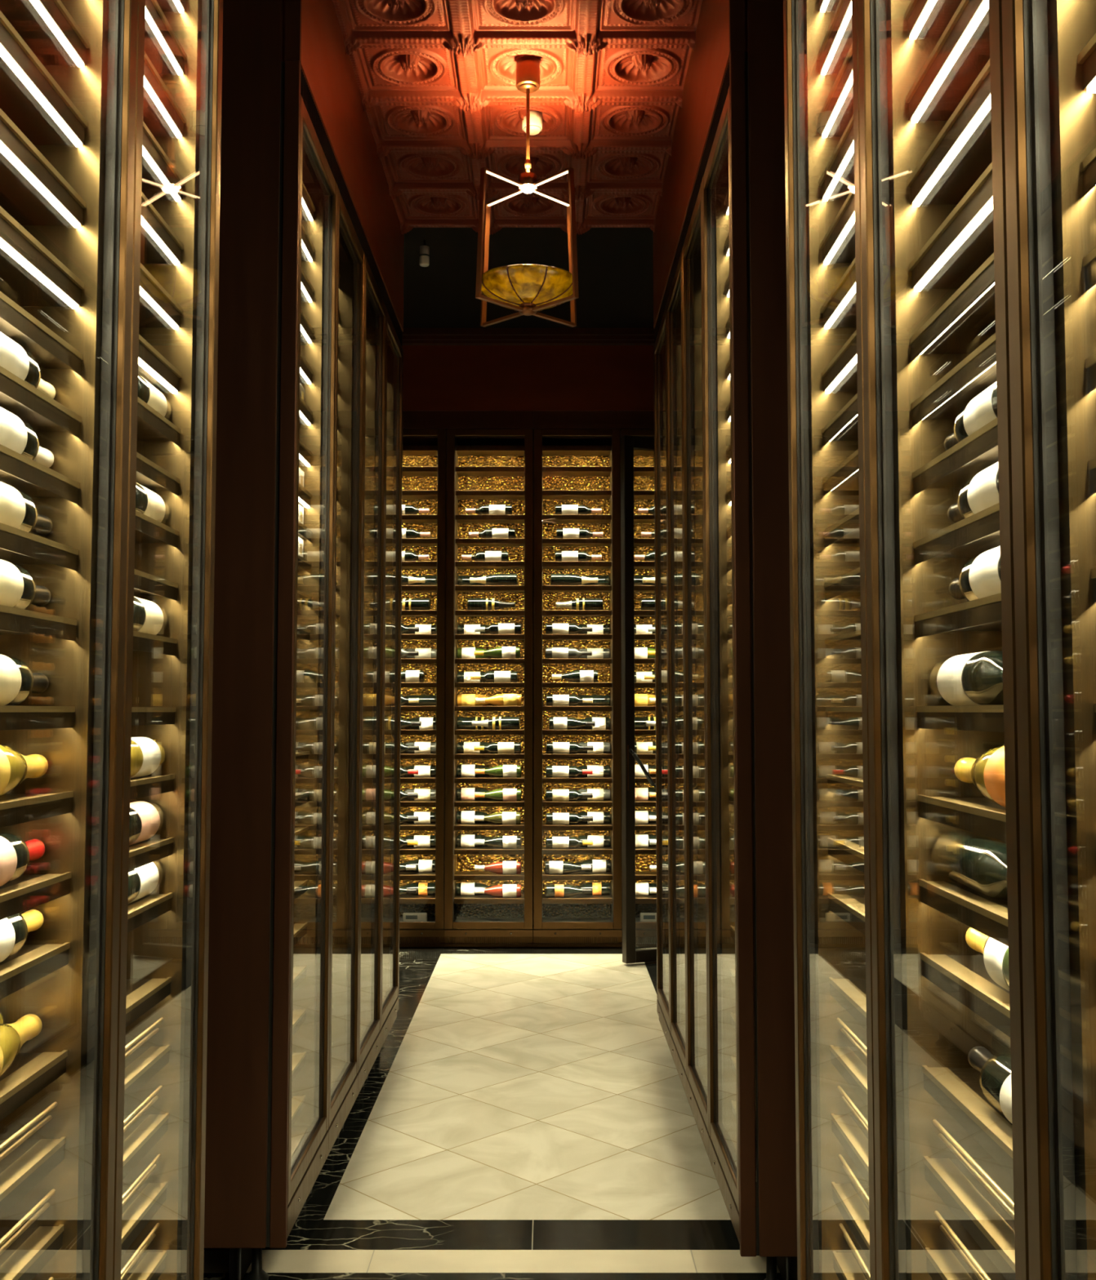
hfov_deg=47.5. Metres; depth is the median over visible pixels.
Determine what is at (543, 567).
shelf
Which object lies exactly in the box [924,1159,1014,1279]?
shelf
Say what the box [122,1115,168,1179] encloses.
shelf
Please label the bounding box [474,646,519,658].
wine bottle
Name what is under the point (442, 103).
ceiling
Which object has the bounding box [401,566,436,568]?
shelf
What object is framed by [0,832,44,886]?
wine bottle
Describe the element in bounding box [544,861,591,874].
wine bottle
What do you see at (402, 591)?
shelf
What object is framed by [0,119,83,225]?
shelf
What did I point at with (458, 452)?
shelf
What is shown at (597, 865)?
wine bottle
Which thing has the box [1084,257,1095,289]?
shelf
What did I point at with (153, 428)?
shelf
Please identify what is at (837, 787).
shelf
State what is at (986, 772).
wine bottle
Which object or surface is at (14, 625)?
shelf
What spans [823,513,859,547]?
shelf
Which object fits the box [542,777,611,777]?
shelf
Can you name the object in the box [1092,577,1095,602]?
shelf
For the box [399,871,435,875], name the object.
shelf
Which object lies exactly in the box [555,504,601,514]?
wine bottle
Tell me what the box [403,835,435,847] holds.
wine bottle
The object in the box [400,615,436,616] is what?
shelf
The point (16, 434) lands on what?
wine bottle
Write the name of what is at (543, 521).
shelf
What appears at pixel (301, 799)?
shelf
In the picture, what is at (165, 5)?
shelf
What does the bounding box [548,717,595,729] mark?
wine bottle
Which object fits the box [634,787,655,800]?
wine bottle
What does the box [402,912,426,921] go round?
thermometer
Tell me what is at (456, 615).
shelf
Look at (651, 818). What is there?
wine bottle
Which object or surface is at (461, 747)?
wine bottle
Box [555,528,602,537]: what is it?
wine bottle
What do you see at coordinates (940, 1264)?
shelf
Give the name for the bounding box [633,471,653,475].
shelf
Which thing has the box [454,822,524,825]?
shelf
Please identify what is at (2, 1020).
wine bottle
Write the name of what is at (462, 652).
wine bottle
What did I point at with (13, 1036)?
wine bottle
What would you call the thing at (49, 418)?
shelf
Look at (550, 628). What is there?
wine bottle
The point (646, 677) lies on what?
wine bottle
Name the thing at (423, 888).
wine bottle
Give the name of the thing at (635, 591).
shelf
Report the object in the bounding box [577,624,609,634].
wine bottle
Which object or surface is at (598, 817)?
wine bottle
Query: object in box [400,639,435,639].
shelf
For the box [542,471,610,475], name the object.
shelf
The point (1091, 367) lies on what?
shelf
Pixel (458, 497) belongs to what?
shelf
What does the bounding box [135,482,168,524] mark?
wine bottle
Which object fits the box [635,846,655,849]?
shelf
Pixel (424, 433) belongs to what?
wine cabinet
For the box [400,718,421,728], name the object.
wine bottle
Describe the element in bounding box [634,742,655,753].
wine bottle
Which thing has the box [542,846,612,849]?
shelf
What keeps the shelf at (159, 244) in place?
attached to the wine cabinet at (160, 1131)
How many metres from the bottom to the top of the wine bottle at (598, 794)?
0.077 m
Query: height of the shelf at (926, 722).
0.029 m
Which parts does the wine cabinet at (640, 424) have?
panel, panel, rail, rail, rail, rail, rail, rail, rail, rail, rail, rail, rail, rail, rail, panel, rail, rail, rail, rail, rail, rail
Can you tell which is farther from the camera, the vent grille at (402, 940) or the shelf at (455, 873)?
the shelf at (455, 873)
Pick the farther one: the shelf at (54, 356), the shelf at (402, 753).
the shelf at (402, 753)
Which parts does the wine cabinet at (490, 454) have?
panel, rail, rail, rail, rail, rail, rail, rail, rail, rail, rail, rail, rail, rail, rail, panel, rail, rail, rail, rail, rail, rail, panel, panel, panel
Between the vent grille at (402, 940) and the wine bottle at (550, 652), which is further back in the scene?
the wine bottle at (550, 652)
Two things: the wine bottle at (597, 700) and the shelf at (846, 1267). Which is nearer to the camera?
the shelf at (846, 1267)
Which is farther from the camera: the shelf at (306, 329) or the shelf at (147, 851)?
the shelf at (306, 329)
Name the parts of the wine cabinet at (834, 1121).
glass pane, rail, rail, panel, rail, rail, rail, rail, rail, rail, rail, rail, rail, rail, rail, rail, rail, rail, rail, rail, rail, rail, bottle rail, bottle rail, bottle rail, bottle rail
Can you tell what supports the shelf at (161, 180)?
attached to the wine cabinet at (160, 1131)
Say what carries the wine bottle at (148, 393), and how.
on the wine cabinet at (160, 1131)
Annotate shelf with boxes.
[0,0,86,65]
[0,21,84,145]
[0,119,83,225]
[0,216,80,306]
[0,298,81,374]
[0,373,79,437]
[0,451,78,503]
[0,529,77,570]
[0,611,75,640]
[0,711,73,729]
[0,794,71,827]
[0,875,70,919]
[0,945,68,999]
[0,1053,66,1121]
[0,1139,64,1217]
[0,1226,62,1279]
[120,1183,166,1257]
[120,1253,165,1279]
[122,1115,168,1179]
[124,1047,168,1102]
[125,979,170,1026]
[127,894,171,933]
[128,840,173,871]
[129,776,173,799]
[131,711,174,725]
[133,573,177,600]
[133,635,176,655]
[134,515,177,547]
[136,457,178,495]
[137,341,178,391]
[137,402,179,445]
[138,271,180,327]
[140,200,181,263]
[141,129,182,199]
[142,60,183,136]
[144,0,184,73]
[156,0,185,11]
[291,1053,305,1082]
[291,1096,304,1127]
[292,1009,306,1035]
[293,884,306,900]
[293,926,306,945]
[293,966,306,990]
[294,792,308,807]
[294,830,307,844]
[295,754,308,764]
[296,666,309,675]
[296,711,309,719]
[297,524,311,542]
[297,558,311,573]
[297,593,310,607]
[297,628,310,640]
[298,444,311,465]
[298,487,310,506]
[299,358,311,382]
[299,400,311,423]
[300,272,312,301]
[300,315,312,342]
[301,229,313,260]
[302,187,313,219]
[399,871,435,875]
[399,894,435,898]
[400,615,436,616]
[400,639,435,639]
[400,800,435,801]
[400,822,435,825]
[400,846,435,849]
[401,495,436,499]
[401,520,436,523]
[401,543,436,546]
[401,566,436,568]
[401,590,436,592]
[401,753,435,754]
[401,777,435,777]
[402,450,437,455]
[402,471,437,475]
[453,894,524,898]
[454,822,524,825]
[454,846,524,849]
[454,871,524,875]
[455,753,524,754]
[455,777,524,777]
[455,800,524,801]
[456,450,524,455]
[456,471,524,475]
[456,495,524,499]
[456,520,524,523]
[456,543,524,546]
[456,566,524,568]
[456,590,524,592]
[456,615,524,616]
[457,639,524,639]
[542,450,610,455]
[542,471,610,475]
[542,495,610,499]
[542,520,610,523]
[542,543,610,546]
[542,566,610,568]
[542,590,610,592]
[542,615,610,616]
[542,639,610,639]
[542,753,610,754]
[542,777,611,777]
[542,800,611,801]
[542,822,611,825]
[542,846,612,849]
[542,871,612,875]
[542,894,612,898]
[633,450,653,455]
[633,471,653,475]
[633,495,653,499]
[633,520,654,523]
[633,543,654,546]
[633,566,654,568]
[634,590,654,592]
[635,800,655,801]
[635,822,655,825]
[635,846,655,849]
[635,871,656,875]
[635,894,656,898]
[724,197,728,213]
[725,237,728,254]
[725,280,728,295]
[726,321,729,337]
[726,364,729,378]
[726,407,729,420]
[727,448,730,462]
[727,492,730,504]
[727,527,731,539]
[727,560,731,571]
[727,595,731,605]
[728,630,732,639]
[728,666,732,675]
[728,711,733,719]
[728,755,733,764]
[728,795,733,805]
[729,831,733,841]
[729,885,734,897]
[730,929,734,941]
[730,973,734,985]
[730,1016,735,1030]
[731,1061,735,1074]
[731,1105,736,1120]
[818,0,839,10]
[819,0,852,73]
[820,53,853,136]
[821,124,853,199]
[822,195,854,262]
[822,266,856,327]
[822,399,857,445]
[822,454,858,495]
[823,337,857,391]
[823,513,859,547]
[824,573,859,599]
[825,635,860,655]
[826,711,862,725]
[826,776,862,800]
[827,840,863,872]
[828,894,864,934]
[829,979,866,1031]
[830,1047,867,1107]
[831,1115,868,1185]
[831,1184,869,1262]
[833,1253,869,1279]
[906,0,961,37]
[908,0,989,120]
[910,71,991,204]
[911,173,993,288]
[911,261,995,359]
[911,341,995,426]
[912,425,997,494]
[914,511,999,564]
[915,600,1001,637]
[916,711,1003,732]
[918,797,1005,841]
[920,882,1008,946]
[920,955,1009,1037]
[923,1068,1013,1177]
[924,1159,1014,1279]
[926,1250,1005,1279]
[1081,158,1095,194]
[1082,48,1095,90]
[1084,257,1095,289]
[1086,363,1095,391]
[1089,467,1095,493]
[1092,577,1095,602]
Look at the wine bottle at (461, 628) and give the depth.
8.20 m
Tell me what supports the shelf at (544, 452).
attached to the wine cabinet at (577, 454)
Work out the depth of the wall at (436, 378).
8.11 m
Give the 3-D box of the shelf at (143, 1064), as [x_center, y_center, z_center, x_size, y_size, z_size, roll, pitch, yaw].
[-0.824,0.794,2.216,0.176,0.029,0.409,0,-3,0]
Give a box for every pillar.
[204,0,301,1279]
[728,0,796,1279]
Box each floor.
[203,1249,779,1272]
[323,954,730,1220]
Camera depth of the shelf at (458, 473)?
8.26 m
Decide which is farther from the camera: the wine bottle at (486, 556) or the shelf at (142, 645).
the wine bottle at (486, 556)
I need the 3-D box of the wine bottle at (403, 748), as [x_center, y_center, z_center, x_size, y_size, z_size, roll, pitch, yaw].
[-0.992,0.704,8.100,0.306,0.077,0.077,0,-3,0]
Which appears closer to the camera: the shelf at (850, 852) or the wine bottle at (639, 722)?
the shelf at (850, 852)
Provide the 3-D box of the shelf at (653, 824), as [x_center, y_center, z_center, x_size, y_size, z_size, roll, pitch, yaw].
[0.755,1.212,8.113,0.450,0.022,0.206,0,-3,0]
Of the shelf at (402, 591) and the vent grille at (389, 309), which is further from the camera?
the shelf at (402, 591)
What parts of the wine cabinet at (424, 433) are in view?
rail, rail, rail, panel, rail, rail, rail, rail, rail, rail, rail, rail, rail, rail, rail, rail, rail, rail, rail, panel, rail, rail, panel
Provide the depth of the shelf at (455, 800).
8.11 m
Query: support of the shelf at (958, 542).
attached to the wine cabinet at (950, 1168)
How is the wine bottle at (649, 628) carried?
on the wine cabinet at (640, 424)
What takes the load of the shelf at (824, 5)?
attached to the wine cabinet at (834, 1121)
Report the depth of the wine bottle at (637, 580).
8.22 m
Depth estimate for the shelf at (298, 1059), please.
3.72 m
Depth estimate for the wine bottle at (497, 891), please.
8.02 m
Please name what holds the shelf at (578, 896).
attached to the wine cabinet at (577, 454)
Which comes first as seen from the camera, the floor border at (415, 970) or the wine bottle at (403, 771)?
the floor border at (415, 970)
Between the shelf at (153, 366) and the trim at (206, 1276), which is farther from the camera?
the trim at (206, 1276)
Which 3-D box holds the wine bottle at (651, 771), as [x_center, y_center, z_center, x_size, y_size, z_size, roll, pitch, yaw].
[0.810,0.855,8.091,0.301,0.083,0.082,0,-3,0]
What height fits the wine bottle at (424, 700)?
0.075 m
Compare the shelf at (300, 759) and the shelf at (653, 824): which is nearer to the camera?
the shelf at (300, 759)
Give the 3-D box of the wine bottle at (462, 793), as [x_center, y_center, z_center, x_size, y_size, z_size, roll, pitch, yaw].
[-0.447,1.012,8.172,0.301,0.083,0.083,0,-3,1]
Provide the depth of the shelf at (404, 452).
8.27 m
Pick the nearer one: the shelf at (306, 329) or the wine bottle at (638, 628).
the shelf at (306, 329)
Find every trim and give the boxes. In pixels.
[203,1272,782,1279]
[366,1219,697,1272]
[399,946,646,954]
[401,328,654,345]
[644,961,656,993]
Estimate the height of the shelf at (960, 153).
0.033 m
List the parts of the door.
lock plate, handle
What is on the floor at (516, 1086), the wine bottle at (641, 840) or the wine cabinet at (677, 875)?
the wine cabinet at (677, 875)
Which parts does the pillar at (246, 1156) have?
corner post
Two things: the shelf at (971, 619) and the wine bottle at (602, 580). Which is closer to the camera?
the shelf at (971, 619)
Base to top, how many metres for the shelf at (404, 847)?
0.022 m
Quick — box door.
[620,435,656,964]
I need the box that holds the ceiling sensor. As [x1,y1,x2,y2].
[418,240,429,266]
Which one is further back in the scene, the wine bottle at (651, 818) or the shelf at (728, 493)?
the wine bottle at (651, 818)
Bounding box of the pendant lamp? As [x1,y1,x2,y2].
[475,55,578,327]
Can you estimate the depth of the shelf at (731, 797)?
3.76 m
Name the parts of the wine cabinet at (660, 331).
glass pane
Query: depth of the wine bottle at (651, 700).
8.11 m
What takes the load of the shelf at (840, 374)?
attached to the wine cabinet at (834, 1121)
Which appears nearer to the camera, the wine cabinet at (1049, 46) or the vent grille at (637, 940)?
the wine cabinet at (1049, 46)
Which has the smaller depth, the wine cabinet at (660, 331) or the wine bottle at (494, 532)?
the wine cabinet at (660, 331)
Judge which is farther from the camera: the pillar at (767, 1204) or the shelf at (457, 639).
the shelf at (457, 639)
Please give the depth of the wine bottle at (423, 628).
8.20 m
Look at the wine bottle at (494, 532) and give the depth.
8.15 m
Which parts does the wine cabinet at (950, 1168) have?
glass pane, rail, rail, rail, rail, rail, rail, rail, rail, rail, rail, rail, rail, bottle rail, rail, rail, rail, rail, bottle rail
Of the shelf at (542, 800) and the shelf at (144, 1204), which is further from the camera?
the shelf at (542, 800)
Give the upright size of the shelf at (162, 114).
0.033 m
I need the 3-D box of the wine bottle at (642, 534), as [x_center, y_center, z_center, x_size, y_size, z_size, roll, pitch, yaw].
[0.765,-0.695,8.181,0.306,0.077,0.076,0,-3,0]
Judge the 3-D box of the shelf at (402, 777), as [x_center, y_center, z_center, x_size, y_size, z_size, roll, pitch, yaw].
[-0.944,0.910,8.130,0.450,0.022,0.206,0,-3,0]
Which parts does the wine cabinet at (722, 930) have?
door, glass pane, panel, panel, rail, rail, rail, rail, rail, rail, rail, rail, rail, rail, panel, rail, rail, rail, rail, rail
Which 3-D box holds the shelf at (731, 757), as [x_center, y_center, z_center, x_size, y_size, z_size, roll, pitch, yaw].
[0.622,0.346,3.558,0.137,0.029,0.489,0,-3,0]
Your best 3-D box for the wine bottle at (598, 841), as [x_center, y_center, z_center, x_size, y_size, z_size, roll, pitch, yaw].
[0.255,1.319,8.155,0.306,0.077,0.076,0,-3,0]
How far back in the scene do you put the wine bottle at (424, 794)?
8.14 m
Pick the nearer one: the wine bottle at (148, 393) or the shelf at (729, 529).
the wine bottle at (148, 393)
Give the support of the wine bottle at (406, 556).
on the wine cabinet at (424, 433)
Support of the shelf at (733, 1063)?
attached to the wine cabinet at (722, 930)
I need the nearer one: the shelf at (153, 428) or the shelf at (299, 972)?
the shelf at (153, 428)
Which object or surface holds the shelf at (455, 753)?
attached to the wine cabinet at (490, 454)
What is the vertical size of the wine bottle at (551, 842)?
0.077 m
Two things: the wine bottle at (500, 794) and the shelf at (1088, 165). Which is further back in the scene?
the wine bottle at (500, 794)
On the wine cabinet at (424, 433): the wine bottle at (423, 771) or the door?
the wine bottle at (423, 771)
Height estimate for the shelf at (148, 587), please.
0.029 m
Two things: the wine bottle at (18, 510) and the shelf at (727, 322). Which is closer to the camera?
the wine bottle at (18, 510)
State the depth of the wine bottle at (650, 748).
8.09 m
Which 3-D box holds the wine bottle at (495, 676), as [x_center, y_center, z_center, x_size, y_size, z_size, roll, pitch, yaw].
[-0.352,0.243,8.127,0.306,0.077,0.076,0,-3,0]
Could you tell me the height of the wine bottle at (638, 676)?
0.077 m
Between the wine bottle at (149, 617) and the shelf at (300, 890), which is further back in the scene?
the shelf at (300, 890)
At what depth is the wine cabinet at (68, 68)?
1.93 m
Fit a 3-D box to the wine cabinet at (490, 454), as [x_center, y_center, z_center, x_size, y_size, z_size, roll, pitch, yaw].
[-0.378,0.243,8.223,0.566,3.450,0.454,0,-3,0]
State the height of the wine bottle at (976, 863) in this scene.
0.075 m
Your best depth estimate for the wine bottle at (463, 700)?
8.18 m
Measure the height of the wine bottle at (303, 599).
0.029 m
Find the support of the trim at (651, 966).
on the floor at (516, 1086)
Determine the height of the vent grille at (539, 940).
0.042 m
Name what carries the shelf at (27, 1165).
attached to the wine cabinet at (68, 68)
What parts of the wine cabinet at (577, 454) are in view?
panel, panel, rail, rail, rail, rail, rail, rail, rail, rail, rail, rail, rail, rail, panel, rail, rail, rail, rail, rail, rail, rail, rail, panel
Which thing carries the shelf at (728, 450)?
attached to the wine cabinet at (722, 930)
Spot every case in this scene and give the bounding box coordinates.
[297,504,303,524]
[297,536,302,557]
[298,467,303,486]
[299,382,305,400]
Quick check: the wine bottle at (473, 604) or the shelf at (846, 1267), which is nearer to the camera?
the shelf at (846, 1267)
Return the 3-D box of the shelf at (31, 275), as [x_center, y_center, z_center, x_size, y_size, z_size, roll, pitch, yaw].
[-0.826,-0.558,1.727,0.173,0.033,0.489,0,-3,0]
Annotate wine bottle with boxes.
[0,331,55,398]
[0,406,53,467]
[0,481,52,535]
[0,559,50,609]
[0,654,48,705]
[0,743,48,796]
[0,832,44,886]
[0,909,43,962]
[0,1011,4,1023]
[0,1013,42,1077]
[128,800,164,845]
[128,860,163,903]
[130,737,164,778]
[133,596,167,635]
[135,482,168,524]
[137,373,171,419]
[399,863,416,871]
[399,886,417,895]
[400,623,418,634]
[400,648,418,658]
[400,670,424,682]
[400,694,418,706]
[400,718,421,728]
[400,742,418,754]
[400,766,417,777]
[400,790,417,800]
[400,813,417,824]
[400,837,417,848]
[400,882,435,895]
[401,504,429,514]
[401,528,430,537]
[401,551,428,561]
[401,574,425,585]
[401,598,430,610]
[401,859,435,872]
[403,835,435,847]
[404,624,436,634]
[404,648,435,658]
[404,742,435,753]
[404,765,435,777]
[404,788,435,800]
[404,811,435,823]
[405,694,435,706]
[407,575,436,585]
[407,717,435,729]
[456,716,487,729]
[456,742,488,753]
[456,764,489,777]
[456,787,488,800]
[456,810,490,823]
[456,834,490,847]
[456,882,490,895]
[457,575,487,585]
[457,624,488,634]
[457,647,488,658]
[457,671,485,682]
[457,693,488,706]
[461,551,507,561]
[465,504,511,514]
[466,598,515,610]
[468,528,515,537]
[469,573,517,585]
[470,671,517,682]
[471,716,519,729]
[473,742,520,754]
[474,623,521,634]
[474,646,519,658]
[474,788,520,801]
[474,812,520,825]
[474,835,520,848]
[474,861,520,874]
[474,884,520,897]
[475,693,521,706]
[475,764,521,777]
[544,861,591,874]
[545,623,591,634]
[545,647,591,658]
[545,694,592,706]
[545,765,592,777]
[545,789,592,801]
[545,813,592,825]
[545,836,592,848]
[545,884,591,897]
[546,742,592,754]
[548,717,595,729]
[550,573,597,585]
[551,670,597,682]
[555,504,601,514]
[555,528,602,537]
[555,551,601,561]
[555,598,603,610]
[574,859,610,872]
[575,882,610,895]
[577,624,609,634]
[577,648,609,658]
[577,694,609,706]
[577,742,609,753]
[577,765,609,777]
[577,788,609,800]
[577,811,610,823]
[577,835,610,847]
[579,717,609,729]
[580,575,609,585]
[633,551,654,561]
[633,575,654,585]
[634,624,654,634]
[634,647,654,658]
[634,671,654,682]
[634,693,655,706]
[634,716,655,729]
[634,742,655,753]
[634,764,655,777]
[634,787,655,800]
[635,810,655,823]
[635,834,655,847]
[635,882,656,895]
[637,505,653,514]
[640,530,654,537]
[640,598,654,610]
[642,577,654,583]
[644,675,654,679]
[645,720,655,726]
[647,626,654,631]
[647,650,654,655]
[648,697,655,702]
[648,746,655,751]
[648,768,655,773]
[648,792,655,797]
[648,815,655,821]
[648,840,655,844]
[649,865,656,870]
[649,888,656,893]
[928,650,1003,705]
[932,830,1007,900]
[943,381,996,450]
[946,462,998,523]
[948,546,1000,601]
[953,745,1004,807]
[964,927,1008,991]
[967,1046,1011,1123]
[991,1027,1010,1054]
[992,741,1004,747]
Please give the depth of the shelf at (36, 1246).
1.81 m
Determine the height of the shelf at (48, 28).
0.033 m
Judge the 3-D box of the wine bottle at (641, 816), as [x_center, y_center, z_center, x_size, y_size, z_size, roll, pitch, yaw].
[0.686,1.163,8.164,0.301,0.083,0.083,0,-3,1]
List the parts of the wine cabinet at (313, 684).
rail, rail, rail, panel, rail, rail, rail, rail, rail, rail, rail, rail, rail, rail, rail, rail, rail, rail, rail, rail, rail, rail, panel, rail, rail, panel, glass pane, door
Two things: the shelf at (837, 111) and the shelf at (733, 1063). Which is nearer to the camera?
the shelf at (837, 111)
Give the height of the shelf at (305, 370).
0.033 m
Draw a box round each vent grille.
[384,288,402,345]
[399,937,439,943]
[402,411,446,430]
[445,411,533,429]
[446,937,528,943]
[536,937,617,943]
[635,937,655,943]
[653,284,666,344]
[666,229,682,299]
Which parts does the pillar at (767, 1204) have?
corner post, metal trim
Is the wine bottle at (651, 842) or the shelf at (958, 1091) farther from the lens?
the wine bottle at (651, 842)
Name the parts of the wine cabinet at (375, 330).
panel, panel, panel, glass pane, door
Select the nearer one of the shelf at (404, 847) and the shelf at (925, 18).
the shelf at (925, 18)
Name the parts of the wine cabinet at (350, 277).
panel, panel, panel, glass pane, door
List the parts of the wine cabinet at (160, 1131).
bottle rail, bottle rail, bottle rail, bottle rail, rail, rail, rail, rail, rail, rail, rail, rail, rail, rail, rail, rail, rail, rail, rail, rail, rail, rail, rail, rail, glass pane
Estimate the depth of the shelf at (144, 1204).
2.30 m
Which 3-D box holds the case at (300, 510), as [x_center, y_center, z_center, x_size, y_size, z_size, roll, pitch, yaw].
[-0.806,-0.388,3.691,0.091,0.070,0.386,0,-3,0]
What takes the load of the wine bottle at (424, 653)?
on the wine cabinet at (424, 433)
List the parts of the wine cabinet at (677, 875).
glass pane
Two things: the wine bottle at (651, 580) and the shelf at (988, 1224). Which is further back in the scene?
the wine bottle at (651, 580)
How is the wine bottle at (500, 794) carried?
on the wine cabinet at (490, 454)
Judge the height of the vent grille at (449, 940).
0.042 m
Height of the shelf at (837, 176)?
0.033 m
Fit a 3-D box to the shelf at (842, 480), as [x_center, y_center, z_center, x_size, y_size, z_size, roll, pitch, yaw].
[0.637,-0.317,2.237,0.176,0.029,0.489,0,-3,0]
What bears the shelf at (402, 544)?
attached to the wine cabinet at (424, 433)
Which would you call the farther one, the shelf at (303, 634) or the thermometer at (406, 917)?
the thermometer at (406, 917)
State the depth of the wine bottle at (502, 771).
8.06 m
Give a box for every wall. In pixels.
[281,0,746,331]
[401,345,653,411]
[403,227,653,328]
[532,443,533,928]
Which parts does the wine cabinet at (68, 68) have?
bottle rail, bottle rail, rail, rail, rail, rail, rail, rail, rail, rail, rail, rail, rail, rail, rail, rail, rail, rail, glass pane, door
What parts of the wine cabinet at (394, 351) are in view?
panel, glass pane, door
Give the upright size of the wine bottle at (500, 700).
0.083 m
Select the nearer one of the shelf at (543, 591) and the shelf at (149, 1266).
the shelf at (149, 1266)
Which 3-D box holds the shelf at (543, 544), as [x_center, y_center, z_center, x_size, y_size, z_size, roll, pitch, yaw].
[0.189,-0.642,8.219,0.450,0.022,0.206,0,-3,0]
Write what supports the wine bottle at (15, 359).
on the wine cabinet at (68, 68)
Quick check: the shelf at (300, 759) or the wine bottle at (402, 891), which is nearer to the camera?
the shelf at (300, 759)
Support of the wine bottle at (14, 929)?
on the wine cabinet at (68, 68)
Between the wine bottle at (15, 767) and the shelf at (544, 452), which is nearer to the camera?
the wine bottle at (15, 767)
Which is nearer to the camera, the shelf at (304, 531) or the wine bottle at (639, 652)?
the shelf at (304, 531)
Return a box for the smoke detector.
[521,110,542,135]
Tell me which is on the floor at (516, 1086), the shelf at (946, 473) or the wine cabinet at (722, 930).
the wine cabinet at (722, 930)
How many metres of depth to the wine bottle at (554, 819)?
8.04 m
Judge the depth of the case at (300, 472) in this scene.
3.84 m
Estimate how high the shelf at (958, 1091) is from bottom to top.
0.029 m
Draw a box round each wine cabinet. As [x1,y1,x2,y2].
[0,0,137,1279]
[112,0,222,1279]
[228,66,337,1279]
[309,160,364,1194]
[341,233,386,1128]
[366,288,403,1079]
[399,411,446,947]
[443,411,533,947]
[533,411,622,947]
[620,411,656,947]
[653,284,671,1055]
[666,229,688,1102]
[681,155,711,1166]
[702,62,797,1279]
[782,0,875,1279]
[857,0,1028,1279]
[1000,0,1095,1279]
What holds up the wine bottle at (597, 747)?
on the wine cabinet at (577, 454)
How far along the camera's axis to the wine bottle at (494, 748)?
8.07 m
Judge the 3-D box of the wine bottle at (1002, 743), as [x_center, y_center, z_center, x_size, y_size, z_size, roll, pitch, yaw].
[0.680,0.180,1.685,0.084,0.084,0.305,0,-3,1]
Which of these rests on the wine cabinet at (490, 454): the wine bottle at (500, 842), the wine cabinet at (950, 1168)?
the wine bottle at (500, 842)
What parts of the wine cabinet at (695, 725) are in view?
glass pane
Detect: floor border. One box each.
[204,1220,739,1249]
[296,953,440,1220]
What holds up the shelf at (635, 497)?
attached to the wine cabinet at (640, 424)
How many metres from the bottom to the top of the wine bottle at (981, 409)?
0.077 m
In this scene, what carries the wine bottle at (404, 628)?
on the wine cabinet at (424, 433)
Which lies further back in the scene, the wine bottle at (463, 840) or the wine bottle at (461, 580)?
the wine bottle at (461, 580)
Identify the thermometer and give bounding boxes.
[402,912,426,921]
[640,912,656,921]
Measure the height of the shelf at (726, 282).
0.033 m
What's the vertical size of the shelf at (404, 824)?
0.022 m
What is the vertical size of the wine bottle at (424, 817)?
0.077 m
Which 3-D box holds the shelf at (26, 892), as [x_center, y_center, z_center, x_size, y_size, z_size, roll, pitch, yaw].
[-0.824,0.362,1.675,0.176,0.029,0.489,0,-3,0]
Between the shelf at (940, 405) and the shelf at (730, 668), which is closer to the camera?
the shelf at (940, 405)
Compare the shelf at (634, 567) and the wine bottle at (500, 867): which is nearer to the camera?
the wine bottle at (500, 867)
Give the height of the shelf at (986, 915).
0.029 m
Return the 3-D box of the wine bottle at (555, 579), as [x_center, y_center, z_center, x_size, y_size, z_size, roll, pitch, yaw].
[0.172,-0.392,8.164,0.311,0.084,0.084,0,-3,0]
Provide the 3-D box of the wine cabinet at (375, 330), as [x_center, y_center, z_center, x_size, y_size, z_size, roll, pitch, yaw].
[-0.950,0.139,4.832,0.555,3.274,0.605,0,-3,0]
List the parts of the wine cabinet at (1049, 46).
door, glass pane, panel, rail, rail, rail, rail, rail, rail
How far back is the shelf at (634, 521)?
8.26 m
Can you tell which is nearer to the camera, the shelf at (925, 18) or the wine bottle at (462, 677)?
the shelf at (925, 18)
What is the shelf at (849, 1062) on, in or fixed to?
attached to the wine cabinet at (834, 1121)
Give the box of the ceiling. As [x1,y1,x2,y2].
[332,0,702,235]
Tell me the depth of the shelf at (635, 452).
8.28 m
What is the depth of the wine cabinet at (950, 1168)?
1.83 m
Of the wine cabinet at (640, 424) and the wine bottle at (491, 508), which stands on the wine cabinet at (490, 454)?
the wine bottle at (491, 508)
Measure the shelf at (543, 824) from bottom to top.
0.022 m
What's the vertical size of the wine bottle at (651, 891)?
0.083 m
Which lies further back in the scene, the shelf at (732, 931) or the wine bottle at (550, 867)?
the wine bottle at (550, 867)

